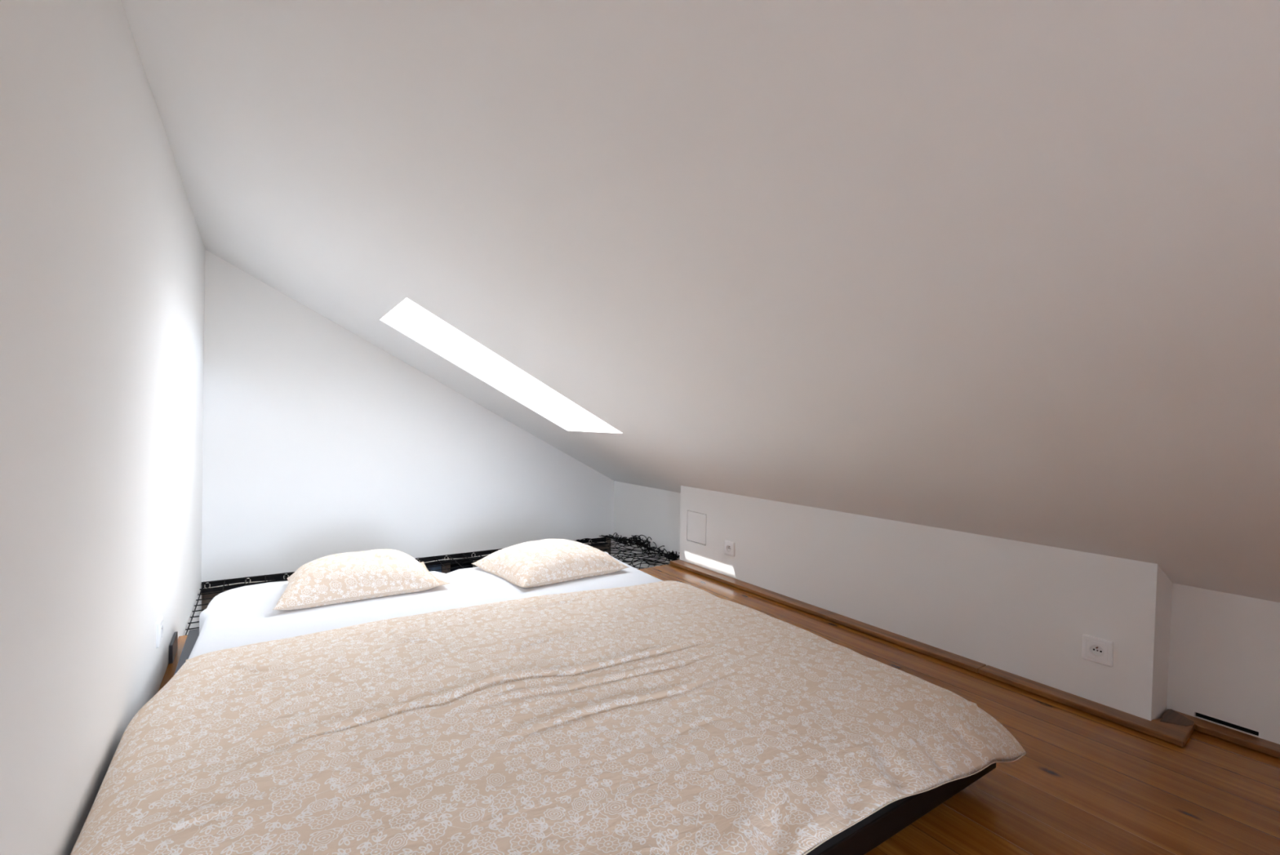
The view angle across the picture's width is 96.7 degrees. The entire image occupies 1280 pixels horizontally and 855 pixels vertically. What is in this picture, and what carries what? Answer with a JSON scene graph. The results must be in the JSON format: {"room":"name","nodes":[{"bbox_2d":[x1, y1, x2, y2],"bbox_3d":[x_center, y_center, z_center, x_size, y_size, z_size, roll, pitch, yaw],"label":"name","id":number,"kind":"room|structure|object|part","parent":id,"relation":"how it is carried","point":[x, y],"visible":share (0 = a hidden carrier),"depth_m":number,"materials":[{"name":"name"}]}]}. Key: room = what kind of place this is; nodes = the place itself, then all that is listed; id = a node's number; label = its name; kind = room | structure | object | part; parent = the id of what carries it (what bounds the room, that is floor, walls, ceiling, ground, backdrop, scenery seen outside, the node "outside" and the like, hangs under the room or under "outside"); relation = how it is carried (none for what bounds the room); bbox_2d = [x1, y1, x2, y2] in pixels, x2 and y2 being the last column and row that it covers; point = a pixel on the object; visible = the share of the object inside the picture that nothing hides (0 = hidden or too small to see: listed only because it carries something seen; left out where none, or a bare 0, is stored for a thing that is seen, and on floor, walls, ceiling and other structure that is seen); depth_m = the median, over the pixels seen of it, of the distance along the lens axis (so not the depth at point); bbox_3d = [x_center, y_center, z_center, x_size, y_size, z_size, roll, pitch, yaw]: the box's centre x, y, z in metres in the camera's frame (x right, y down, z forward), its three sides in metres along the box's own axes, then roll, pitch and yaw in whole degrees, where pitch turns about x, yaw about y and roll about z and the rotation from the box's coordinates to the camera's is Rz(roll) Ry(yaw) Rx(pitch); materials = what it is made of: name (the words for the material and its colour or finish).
{"room":"bedroom","nodes":[
{"label":"bedroom","id":0,"kind":"room"},
{"bbox_2d":[0,0,204,854],"bbox_3d":[-0.747,1.195,0.419,0.200,4.618,7.086,1,1,-34],"label":"wall","id":1,"kind":"structure","parent":0,"point":[102,249],"depth_m":1.06,"materials":[{"name":"white paint"}]},
{"bbox_2d":[155,615,163,648],"bbox_3d":[-1.584,0.673,1.878,0.011,0.082,0.082,1,1,-34],"label":"power socket","id":2,"kind":"object","parent":1,"relation":"attached to","point":[159,624],"visible":1,"depth_m":1.85,"materials":[{"name":"white plastic"}]},
{"bbox_2d":[201,248,613,611],"bbox_3d":[-1.415,1.190,4.098,2.762,4.546,0.180,1,1,-34],"label":"wall","id":3,"kind":"structure","parent":0,"point":[319,441],"depth_m":3.64,"materials":[{"name":"white paint"}]},
{"bbox_2d":[201,537,608,592],"bbox_3d":[-1.397,0.932,4.004,2.683,0.065,0.047,1,1,-34],"label":"steel beam","id":4,"kind":"structure","parent":3,"relation":"attached to","point":[279,577],"depth_m":3.50,"materials":[{"name":"black metal"}]},
{"bbox_2d":[426,557,477,573],"bbox_3d":[-1.390,1.194,4.027,1.070,0.540,0.028,1,1,-34],"label":"window","id":5,"kind":"structure","parent":3,"relation":"in","point":[464,564],"depth_m":4.05,"materials":[{"name":"black glass"}]},
{"bbox_3d":[-1.603,1.195,3.891,0.465,0.494,0.018,1,1,-34],"label":"pane","id":6,"kind":"part","parent":5,"relation":"part of","materials":[{"name":"black"}]},
{"bbox_3d":[-1.380,1.194,4.033,0.057,0.540,0.028,1,1,-34],"label":"post","id":7,"kind":"part","parent":5,"relation":"part of","materials":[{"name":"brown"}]},
{"bbox_2d":[120,0,1279,602],"bbox_3d":[0.540,-0.439,1.303,3.574,2.152,7.186,1,1,-34],"label":"ceiling","id":8,"kind":"structure","parent":0,"point":[1010,269],"depth_m":1.15,"materials":[{"name":"paint"}]},
{"bbox_2d":[158,564,1279,854],"bbox_3d":[0.804,1.029,0.747,2.842,0.200,5.720,1,1,-34],"label":"floor","id":9,"kind":"structure","parent":0,"point":[1085,783],"depth_m":1.47,"materials":[{"name":"brown wood"}]},
{"bbox_2d":[168,631,177,663],"bbox_3d":[-1.779,0.837,2.170,0.011,0.070,0.155,1,1,-34],"label":"slab","id":10,"kind":"object","parent":9,"relation":"on","point":[173,646],"visible":1,"depth_m":2.14,"materials":[{"name":"grey"}]},
{"bbox_2d":[185,532,679,635],"bbox_3d":[-1.065,0.874,3.554,2.738,0.146,1.098,1,1,-34],"label":"safety net","id":11,"kind":"object","parent":9,"relation":"attached to","point":[673,556],"visible":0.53,"depth_m":3.97,"materials":[{"name":"fabric"}]},
{"bbox_2d":[173,628,995,854],"bbox_3d":[-0.407,0.844,1.820,1.800,0.110,2.066,1,1,-34],"label":"frame","id":12,"kind":"object","parent":9,"relation":"on","point":[860,838],"visible":0.04,"depth_m":1.21,"materials":[{"name":"black"}]},
{"bbox_3d":[-1.140,0.812,1.338,0.045,0.052,2.016,1,1,-34],"label":"rail","id":13,"kind":"part","parent":12,"relation":"part of","materials":[{"name":"grey"}]},
{"bbox_2d":[188,551,662,658],"bbox_3d":[-0.439,0.753,1.941,1.806,0.112,2.223,1,1,-34],"label":"mattress","id":14,"kind":"object","parent":12,"relation":"on","point":[242,615],"visible":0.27,"depth_m":2.19,"materials":[{"name":"white fabric"}]},
{"bbox_2d":[272,548,450,609],"bbox_3d":[-1.192,0.606,2.419,0.639,0.144,0.450,1,1,-35],"label":"pillow","id":15,"kind":"object","parent":14,"relation":"on","point":[348,576],"visible":1,"depth_m":2.27,"materials":[{"name":"beige fabric"}]},
{"bbox_2d":[70,580,1026,854],"bbox_3d":[-0.213,0.720,1.520,1.875,0.157,1.480,1,1,-34],"label":"duvet","id":16,"kind":"object","parent":14,"relation":"on","point":[664,717],"visible":1,"depth_m":1.23,"materials":[{"name":"beige fabric"}]},
{"bbox_2d":[471,538,629,587],"bbox_3d":[-0.431,0.622,2.756,0.594,0.132,0.501,1,1,-39],"label":"pillow","id":17,"kind":"object","parent":14,"relation":"on","point":[533,563],"visible":1,"depth_m":2.62,"materials":[{"name":"beige fabric"}]},
{"bbox_3d":[0.157,0.835,0.973,1.800,0.058,0.030,1,1,-34],"label":"footboard","id":18,"kind":"part","parent":12,"relation":"part of","materials":[{"name":"black"}]},
{"bbox_2d":[679,485,1172,720],"bbox_3d":[0.995,0.654,2.803,0.155,0.522,2.402,1,1,-34],"label":"wall","id":19,"kind":"structure","parent":0,"point":[1020,608],"depth_m":2.23,"materials":[{"name":"white paint"}]},
{"bbox_2d":[687,510,706,544],"bbox_3d":[0.366,0.636,3.626,0.017,0.187,0.184,1,1,-34],"label":"access panel","id":20,"kind":"object","parent":19,"relation":"attached to","point":[696,522],"visible":1,"depth_m":3.62,"materials":[{"name":"white paint"}]},
{"bbox_2d":[724,540,734,556],"bbox_3d":[0.527,0.713,3.356,0.011,0.082,0.082,1,1,-34],"label":"power socket","id":21,"kind":"object","parent":19,"relation":"attached to","point":[729,546],"visible":1,"depth_m":3.35,"materials":[{"name":"white plastic"}]},
{"bbox_2d":[670,559,1279,758],"bbox_3d":[1.840,0.928,1.471,0.256,0.020,5.562,1,1,-34],"label":"baseboard","id":22,"kind":"structure","parent":19,"relation":"attached to","point":[1179,735],"depth_m":2.00,"materials":[{"name":"brown wood"}]},
{"bbox_2d":[1081,633,1113,666],"bbox_3d":[1.509,0.736,1.879,0.011,0.082,0.082,1,1,-34],"label":"power socket","id":23,"kind":"object","parent":19,"relation":"attached to","point":[1095,649],"visible":1,"depth_m":1.88,"materials":[{"name":"white plastic"}]},
{"bbox_2d":[1160,708,1194,726],"bbox_3d":[1.683,0.914,1.782,0.130,0.006,0.074,1,1,-34],"label":"trim","id":24,"kind":"structure","parent":19,"relation":"attached to","point":[1170,716],"depth_m":1.78,"materials":[{"name":"brown wood"}]},
{"bbox_2d":[610,480,1279,744],"bbox_3d":[1.690,1.978,2.055,0.200,3.112,7.086,1,1,-34],"label":"wall","id":25,"kind":"structure","parent":0,"point":[1224,651],"depth_m":1.77,"materials":[{"name":"white paint"}]},
{"bbox_2d":[1195,711,1258,735],"bbox_3d":[1.813,0.907,1.755,0.039,0.014,0.135,1,1,-34],"label":"vent slot","id":26,"kind":"structure","parent":25,"relation":"attached to","point":[1219,721],"depth_m":1.74,"materials":[{"name":"black"}]}
]}

